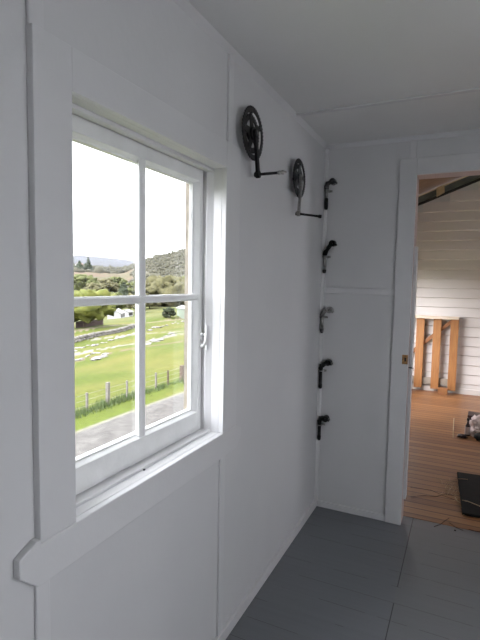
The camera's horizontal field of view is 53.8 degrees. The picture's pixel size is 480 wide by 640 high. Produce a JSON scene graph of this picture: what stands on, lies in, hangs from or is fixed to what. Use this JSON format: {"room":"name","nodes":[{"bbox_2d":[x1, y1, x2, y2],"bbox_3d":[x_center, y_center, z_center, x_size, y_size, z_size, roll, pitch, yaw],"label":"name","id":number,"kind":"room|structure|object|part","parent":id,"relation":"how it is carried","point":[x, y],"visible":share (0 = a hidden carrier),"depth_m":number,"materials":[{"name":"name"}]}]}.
{"room":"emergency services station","nodes":[
{"label":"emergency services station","id":0,"kind":"room"},
{"bbox_2d":[0,0,324,639],"bbox_3d":[-0.427,0.155,1.298,0.140,2.500,4.420,3,5,25],"label":"wall","id":1,"kind":"structure","parent":0,"point":[155,578],"depth_m":1.66,"materials":[{"name":"paint"}]},
{"bbox_2d":[26,0,42,28],"bbox_3d":[-0.434,-0.788,0.995,0.010,0.333,0.040,3,5,25],"label":"trim","id":2,"kind":"structure","parent":1,"relation":"attached to","point":[34,8],"depth_m":1.00,"materials":[{"name":"paint"}]},
{"bbox_2d":[34,580,50,639],"bbox_3d":[-0.469,0.987,1.133,0.010,0.767,0.040,3,5,25],"label":"trim","id":3,"kind":"structure","parent":1,"relation":"attached to","point":[42,593],"depth_m":1.10,"materials":[{"name":"paint"}]},
{"bbox_2d":[13,23,240,586],"bbox_3d":[-0.330,-0.045,1.534,0.232,1.237,1.121,3,5,25],"label":"window","id":4,"kind":"structure","parent":1,"relation":"in","point":[81,501],"depth_m":1.33,"materials":[{"name":"paint"}]},
{"bbox_3d":[-0.332,-0.045,1.534,0.036,1.022,0.767,3,5,25],"label":"sash","id":5,"kind":"part","parent":4,"relation":"part of","materials":[{"name":"paint"}]},
{"bbox_3d":[-0.402,-0.039,1.568,0.073,1.214,0.943,3,5,25],"label":"frame","id":6,"kind":"part","parent":4,"relation":"part of","materials":[{"name":"white wood"}]},
{"bbox_2d":[216,456,224,635],"bbox_3d":[-0.079,0.928,1.946,0.010,0.767,0.041,3,5,25],"label":"trim","id":7,"kind":"structure","parent":1,"relation":"attached to","point":[221,488],"depth_m":1.94,"materials":[{"name":"paint"}]},
{"bbox_2d":[227,54,233,143],"bbox_3d":[-0.037,-0.847,1.826,0.010,0.333,0.040,3,5,25],"label":"trim","id":8,"kind":"structure","parent":1,"relation":"attached to","point":[230,87],"depth_m":1.82,"materials":[{"name":"paint"}]},
{"bbox_2d":[172,0,328,148],"bbox_3d":[-0.338,-0.976,1.163,0.022,0.022,4.200,3,5,25],"label":"trim","id":9,"kind":"structure","parent":1,"relation":"attached to","point":[184,5],"depth_m":1.88,"materials":[{"name":"paint"}]},
{"bbox_2d":[242,105,286,177],"bbox_3d":[0.097,-0.735,1.935,0.181,0.282,0.216,3,5,25],"label":"bicycle crank","id":10,"kind":"object","parent":1,"relation":"attached to","point":[250,132],"visible":1,"depth_m":1.95,"materials":[{"name":"black metal"}]},
{"bbox_3d":[0.069,-0.693,1.968,0.018,0.193,0.068,3,5,25],"label":"crank arm","id":11,"kind":"part","parent":10,"relation":"part of","materials":[{"name":"black metal"}]},
{"bbox_2d":[214,499,316,639],"bbox_3d":[-0.382,1.379,1.353,0.018,0.052,4.200,3,5,25],"label":"baseboard","id":12,"kind":"structure","parent":1,"relation":"attached to","point":[236,615],"depth_m":2.38,"materials":[{"name":"paint"}]},
{"bbox_2d":[292,158,321,217],"bbox_3d":[0.356,-0.690,2.490,0.177,0.319,0.204,3,5,25],"label":"bicycle crank","id":13,"kind":"object","parent":1,"relation":"attached to","point":[298,178],"visible":1,"depth_m":2.48,"materials":[{"name":"black metal"}]},
{"bbox_3d":[0.318,-0.657,2.497,0.018,0.220,0.063,3,5,25],"label":"crank arm","id":14,"kind":"part","parent":13,"relation":"part of"},
{"bbox_2d":[314,149,328,498],"bbox_3d":[0.541,0.060,3.138,0.021,2.330,0.021,3,5,25],"label":"trim","id":15,"kind":"structure","parent":1,"relation":"attached to","point":[326,173],"depth_m":3.14,"materials":[{"name":"paint"}]},
{"bbox_2d":[187,0,479,144],"bbox_3d":[0.695,-0.979,0.679,2.580,0.100,4.420,3,5,25],"label":"ceiling","id":16,"kind":"structure","parent":0,"point":[316,55],"depth_m":1.84,"materials":[{"name":"paint"}]},
{"bbox_2d":[296,87,479,116],"bbox_3d":[1.324,-1.020,1.999,2.300,0.008,0.032,3,5,25],"label":"trim","id":17,"kind":"structure","parent":16,"relation":"attached to","point":[478,88],"depth_m":2.27,"materials":[{"name":"paint"}]},
{"bbox_2d":[226,389,479,639],"bbox_3d":[2.148,1.419,2.505,3.600,0.120,8.450,3,5,25],"label":"floor","id":18,"kind":"structure","parent":0,"point":[343,576],"depth_m":2.55,"materials":[{"name":"wood"}]},
{"bbox_2d":[412,315,463,394],"bbox_3d":[2.591,0.479,6.759,1.060,1.090,0.190,3,5,25],"label":"wooden gate","id":19,"kind":"object","parent":18,"relation":"on","point":[418,379],"visible":0.66,"depth_m":6.69,"materials":[{"name":"orange wood"}]},
{"bbox_3d":[2.594,0.867,6.869,0.950,0.100,0.038,3,5,25],"label":"rail","id":20,"kind":"part","parent":19,"relation":"part of","materials":[{"name":"brown wood"}]},
{"bbox_2d":[438,478,463,514],"bbox_3d":[1.557,1.267,3.443,0.250,0.008,0.670,3,5,25],"label":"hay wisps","id":21,"kind":"object","parent":18,"relation":"on","point":[450,487],"visible":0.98,"depth_m":3.53,"materials":[{"name":"plant"}]},
{"bbox_2d":[457,434,467,437],"bbox_3d":[2.230,1.161,4.742,0.104,0.038,0.072,3,5,25],"label":"clod","id":22,"kind":"object","parent":18,"relation":"on","point":[458,435],"visible":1,"depth_m":4.72,"materials":[{"name":"black"}]},
{"bbox_2d":[465,418,470,435],"bbox_3d":[2.321,1.087,4.815,0.054,0.178,0.053,3,5,25],"label":"bottle","id":23,"kind":"object","parent":18,"relation":"on","point":[467,427],"visible":0.97,"depth_m":4.80,"materials":[{"name":"glass"}]},
{"bbox_2d":[457,472,479,517],"bbox_3d":[1.824,1.272,3.402,0.488,0.018,0.775,3,5,25],"label":"mat","id":24,"kind":"object","parent":18,"relation":"on","point":[469,490],"visible":1,"depth_m":3.43,"materials":[{"name":"black rubber"}]},
{"bbox_2d":[467,411,479,419],"bbox_3d":[2.636,1.099,5.298,0.159,0.088,0.238,3,5,25],"label":"box","id":25,"kind":"object","parent":18,"relation":"on","point":[471,414],"visible":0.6,"depth_m":5.29,"materials":[{"name":"brown cardboard"}]},
{"bbox_2d":[469,415,479,436],"bbox_3d":[2.480,1.083,4.883,0.225,0.177,0.469,3,5,25],"label":"crumpled cloth","id":26,"kind":"object","parent":18,"relation":"on","point":[474,423],"visible":0.71,"depth_m":4.87,"materials":[{"name":"white fabric"}]},
{"bbox_2d":[474,432,479,440],"bbox_3d":[2.398,1.152,4.647,0.178,0.077,0.154,3,5,25],"label":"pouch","id":27,"kind":"object","parent":18,"relation":"on","point":[476,435],"visible":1,"depth_m":4.65,"materials":[{"name":"black"}]},
{"bbox_2d":[317,134,479,513],"bbox_3d":[1.663,0.082,2.680,2.440,2.500,0.120,3,5,25],"label":"wall","id":28,"kind":"structure","parent":0,"point":[362,211],"depth_m":3.04,"materials":[{"name":"paint"}]},
{"bbox_2d":[317,415,329,439],"bbox_3d":[0.555,0.721,3.162,0.085,0.175,0.050,3,5,25],"label":"stem","id":29,"kind":"object","parent":28,"relation":"attached to","point":[325,418],"visible":1,"depth_m":3.15,"materials":[{"name":"black metal"}]},
{"bbox_2d":[318,359,332,388],"bbox_3d":[0.564,0.358,3.132,0.092,0.199,0.050,3,5,25],"label":"stem","id":30,"kind":"object","parent":28,"relation":"attached to","point":[328,362],"visible":1,"depth_m":3.13,"materials":[{"name":"black metal"}]},
{"bbox_2d":[320,307,333,332],"bbox_3d":[0.568,0.001,3.104,0.091,0.176,0.050,3,5,25],"label":"stem","id":31,"kind":"object","parent":28,"relation":"attached to","point":[326,310],"visible":1,"depth_m":3.10,"materials":[{"name":"grey metal"}]},
{"bbox_2d":[322,240,336,272],"bbox_3d":[0.579,-0.409,3.070,0.092,0.213,0.050,3,5,25],"label":"stem","id":32,"kind":"object","parent":28,"relation":"attached to","point":[328,247],"visible":1,"depth_m":3.06,"materials":[{"name":"black metal"}]},
{"bbox_2d":[324,178,336,209],"bbox_3d":[0.581,-0.808,3.041,0.083,0.195,0.050,3,5,25],"label":"stem","id":33,"kind":"object","parent":28,"relation":"attached to","point":[332,181],"visible":1,"depth_m":3.04,"materials":[{"name":"black metal"}]},
{"bbox_2d":[317,500,384,520],"bbox_3d":[0.730,1.261,3.136,0.448,0.042,0.016,3,5,25],"label":"baseboard","id":34,"kind":"structure","parent":28,"relation":"attached to","point":[378,516],"depth_m":3.12,"materials":[{"name":"paint"}]},
{"bbox_2d":[324,288,394,294],"bbox_3d":[0.757,-0.184,3.025,0.450,0.037,0.006,3,5,25],"label":"trim","id":35,"kind":"structure","parent":28,"relation":"attached to","point":[326,290],"depth_m":3.02,"materials":[{"name":"paint"}]},
{"bbox_2d":[327,129,479,149],"bbox_3d":[1.590,-1.052,2.555,2.300,0.022,0.022,3,5,25],"label":"trim","id":36,"kind":"structure","parent":28,"relation":"attached to","point":[473,131],"depth_m":2.84,"materials":[{"name":"paint"}]},
{"bbox_2d":[410,140,416,157],"bbox_3d":[1.039,-1.021,2.830,0.039,0.109,0.007,3,5,25],"label":"trim","id":37,"kind":"structure","parent":28,"relation":"attached to","point":[413,143],"depth_m":2.83,"materials":[{"name":"paint"}]},
{"bbox_2d":[385,152,479,524],"bbox_3d":[1.433,0.184,2.785,1.012,2.271,0.152,3,5,25],"label":"door frame","id":38,"kind":"structure","parent":28,"relation":"in","point":[412,170],"depth_m":2.91,"materials":[{"name":"paint"}]},
{"bbox_3d":[1.015,0.243,2.910,0.034,0.058,0.006,3,5,25],"label":"strike plate","id":39,"kind":"part","parent":38,"relation":"part of","materials":[{"name":"gold metal"}]},
{"bbox_2d":[403,514,479,531],"bbox_3d":[1.449,1.319,2.955,0.816,0.022,0.030,3,5,25],"label":"threshold","id":40,"kind":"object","parent":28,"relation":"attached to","point":[406,515],"depth_m":3.03,"materials":[{"name":"brown wood"}]},
{"bbox_2d":[418,176,464,195],"bbox_3d":[3.181,-2.201,4.252,4.400,1.724,4.550,3,5,25],"label":"ceiling","id":41,"kind":"structure","parent":0,"point":[425,185],"depth_m":6.36,"materials":[{"name":"brown wood"}]},
{"bbox_2d":[412,181,479,389],"bbox_3d":[4.017,-0.867,6.194,3.820,4.114,0.145,3,5,25],"label":"wall","id":42,"kind":"structure","parent":0,"point":[448,233],"depth_m":6.64,"materials":[{"name":"paint"}]},
{"bbox_2d":[436,185,444,196],"bbox_3d":[2.756,-1.775,6.496,0.104,0.149,0.070,3,5,25],"label":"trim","id":43,"kind":"structure","parent":42,"relation":"attached to","point":[440,190],"depth_m":6.47,"materials":[{"name":"brown wood"}]},
{"bbox_2d":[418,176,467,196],"bbox_3d":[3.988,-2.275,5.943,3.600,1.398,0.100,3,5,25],"label":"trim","id":44,"kind":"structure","parent":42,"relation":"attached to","point":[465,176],"depth_m":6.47,"materials":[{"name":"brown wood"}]},
{"bbox_2d":[412,384,479,395],"bbox_3d":[3.955,1.052,6.267,3.600,0.075,0.019,3,5,25],"label":"baseboard","id":45,"kind":"structure","parent":42,"relation":"attached to","point":[424,387],"depth_m":6.67,"materials":[{"name":"paint"}]},
{"bbox_2d":[418,175,479,205],"bbox_3d":[3.989,-2.231,5.951,3.600,1.463,0.070,3,5,25],"label":"trim","id":46,"kind":"structure","parent":42,"relation":"attached to","point":[468,179],"depth_m":6.47,"materials":[{"name":"black wood"}]},
{"label":"outside","id":47,"kind":"structure","parent":0,"visible":0},
{"bbox_2d":[73,253,184,456],"bbox_3d":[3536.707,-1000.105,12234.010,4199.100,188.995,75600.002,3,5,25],"label":"ground","id":48,"kind":"structure","parent":47,"point":[95,430],"depth_m":37.34,"materials":[{"name":"green plant"}]},
{"bbox_2d":[75,260,83,268],"bbox_3d":[-192.323,-63.083,567.067,13.161,16.930,14.275,3,5,25],"label":"tree","id":49,"kind":"object","parent":48,"relation":"on","point":[79,265],"visible":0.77,"depth_m":564.34,"materials":[{"name":"green plant"}]},
{"bbox_2d":[74,274,98,290],"bbox_3d":[-73.763,-15.941,226.061,15.951,12.609,15.421,3,5,25],"label":"tree","id":50,"kind":"object","parent":48,"relation":"on","point":[80,280],"visible":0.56,"depth_m":221.67,"materials":[{"name":"green plant"}]},
{"bbox_2d":[84,257,92,270],"bbox_3d":[-186.265,-66.629,580.626,12.925,22.038,11.927,3,5,25],"label":"tree","id":51,"kind":"object","parent":48,"relation":"on","point":[87,264],"visible":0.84,"depth_m":578.07,"materials":[{"name":"green plant"}]},
{"bbox_2d":[76,319,102,327],"bbox_3d":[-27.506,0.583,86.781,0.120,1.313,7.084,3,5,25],"label":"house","id":52,"kind":"structure","parent":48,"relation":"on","point":[79,324],"depth_m":87.01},
{"bbox_2d":[83,282,108,290],"bbox_3d":[-64.401,-11.930,211.946,11.737,9.810,12.271,3,5,25],"label":"tree","id":53,"kind":"object","parent":48,"relation":"on","point":[91,286],"visible":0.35,"depth_m":209.08,"materials":[{"name":"green plant"}]},
{"bbox_2d":[74,289,117,327],"bbox_3d":[-27.155,-1.938,82.517,11.697,7.217,11.875,3,5,25],"label":"tree","id":54,"kind":"object","parent":48,"relation":"on","point":[86,314],"visible":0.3,"depth_m":79.83,"materials":[{"name":"green plant"}]},
{"bbox_2d":[74,323,134,342],"bbox_3d":[-19.794,1.939,69.461,9.718,1.270,26.850,3,5,25],"label":"stone wall","id":55,"kind":"structure","parent":48,"relation":"on","point":[79,338],"depth_m":68.13,"materials":[{"name":"grey stone"}]},
{"bbox_2d":[97,278,118,292],"bbox_3d":[-71.272,-16.276,246.364,15.632,11.530,16.373,3,5,25],"label":"tree","id":56,"kind":"object","parent":48,"relation":"on","point":[113,287],"visible":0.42,"depth_m":243.55,"materials":[{"name":"green plant"}]},
{"bbox_2d":[107,308,125,318],"bbox_3d":[-30.689,-1.389,117.288,3.800,2.700,6.100,1,5,-3],"label":"house","id":57,"kind":"structure","parent":48,"relation":"on","point":[119,313],"depth_m":114.57,"materials":[{"name":"white paint"}]},
{"bbox_2d":[110,292,125,309],"bbox_3d":[-37.546,-5.002,141.642,9.287,7.111,8.976,3,5,25],"label":"tree","id":58,"kind":"object","parent":48,"relation":"on","point":[122,306],"visible":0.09,"depth_m":140.47,"materials":[{"name":"green plant"}]},
{"bbox_2d":[110,276,127,287],"bbox_3d":[-68.741,-18.444,261.854,12.636,11.666,12.236,3,5,25],"label":"tree","id":59,"kind":"object","parent":48,"relation":"on","point":[119,280],"visible":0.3,"depth_m":259.64,"materials":[{"name":"green plant"}]},
{"bbox_2d":[118,282,127,295],"bbox_3d":[-52.954,-11.656,214.395,7.634,11.278,7.686,3,5,25],"label":"tree","id":60,"kind":"object","parent":48,"relation":"on","point":[123,289],"visible":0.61,"depth_m":212.63,"materials":[{"name":"green plant"}]},
{"bbox_2d":[123,309,133,316],"bbox_3d":[-30.495,-1.761,126.990,3.000,2.200,3.500,2,5,8],"label":"house","id":61,"kind":"structure","parent":48,"relation":"on","point":[129,312],"depth_m":125.86,"materials":[{"name":"white paint"}]},
{"bbox_2d":[74,249,184,307],"bbox_3d":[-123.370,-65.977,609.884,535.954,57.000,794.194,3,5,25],"label":"scrub","id":62,"kind":"object","parent":48,"relation":"on","point":[159,265],"visible":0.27,"depth_m":416.01,"materials":[{"name":"green plant"}]},
{"bbox_2d":[75,377,183,417],"bbox_3d":[-5.594,3.965,26.965,2.132,0.867,15.220,3,5,25],"label":"grass","id":63,"kind":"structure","parent":48,"relation":"on","point":[101,404],"depth_m":24.49,"materials":[{"name":"green plant"}]},
{"bbox_2d":[75,365,183,409],"bbox_3d":[-5.550,3.784,27.043,0.240,1.532,17.270,3,5,25],"label":"wire fence","id":64,"kind":"object","parent":48,"relation":"on","point":[107,384],"visible":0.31,"depth_m":25.71,"materials":[{"name":"grey wood"}]},
{"bbox_3d":[-7.464,4.159,23.058,0.100,1.250,0.100,3,5,25],"label":"post","id":65,"kind":"part","parent":64,"relation":"part of","materials":[{"name":"grey wood"}]},
{"bbox_3d":[-6.818,3.948,24.392,0.170,1.480,0.170,3,5,25],"label":"post","id":66,"kind":"part","parent":64,"relation":"part of","materials":[{"name":"grey wood"}]},
{"bbox_3d":[-6.163,3.944,25.772,0.090,1.300,0.090,3,5,25],"label":"post","id":67,"kind":"part","parent":64,"relation":"part of","materials":[{"name":"grey wood"}]},
{"bbox_3d":[-3.774,3.604,30.763,0.240,1.320,0.240,3,5,25],"label":"post","id":68,"kind":"part","parent":64,"relation":"part of","materials":[{"name":"wood"}]},
{"bbox_2d":[125,293,134,313],"bbox_3d":[-29.312,-4.580,133.301,5.914,6.218,5.900,3,5,25],"label":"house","id":69,"kind":"structure","parent":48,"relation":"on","point":[129,306],"depth_m":132.25,"materials":[{"name":"white"}]},
{"bbox_2d":[126,281,134,294],"bbox_3d":[-53.802,-14.635,235.138,9.044,9.987,9.182,3,5,25],"label":"tree","id":70,"kind":"object","parent":48,"relation":"on","point":[132,284],"visible":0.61,"depth_m":232.43,"materials":[{"name":"green plant"}]},
{"bbox_2d":[145,286,161,308],"bbox_3d":[-29.577,-7.329,154.413,9.966,7.958,9.364,3,5,25],"label":"tree","id":71,"kind":"object","parent":48,"relation":"on","point":[153,290],"visible":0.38,"depth_m":152.19,"materials":[{"name":"green plant"}]},
{"bbox_2d":[133,275,184,306],"bbox_3d":[-27.904,-10.101,174.615,23.820,13.372,21.897,3,5,25],"label":"tree","id":72,"kind":"object","parent":48,"relation":"on","point":[169,284],"visible":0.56,"depth_m":167.23,"materials":[{"name":"green plant"}]},
{"bbox_2d":[162,307,175,317],"bbox_3d":[-16.586,-1.655,109.351,3.231,2.814,3.767,3,5,25],"label":"bush","id":73,"kind":"object","parent":48,"relation":"on","point":[168,312],"visible":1,"depth_m":108.82,"materials":[{"name":"green plant"}]},
{"bbox_2d":[176,305,184,318],"bbox_3d":[-12.891,-1.844,112.700,3.200,3.100,6.000,-1,5,-26],"label":"garden shed","id":74,"kind":"object","parent":48,"relation":"on","point":[180,309],"visible":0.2,"depth_m":112.27,"materials":[{"name":"white"}]}
]}

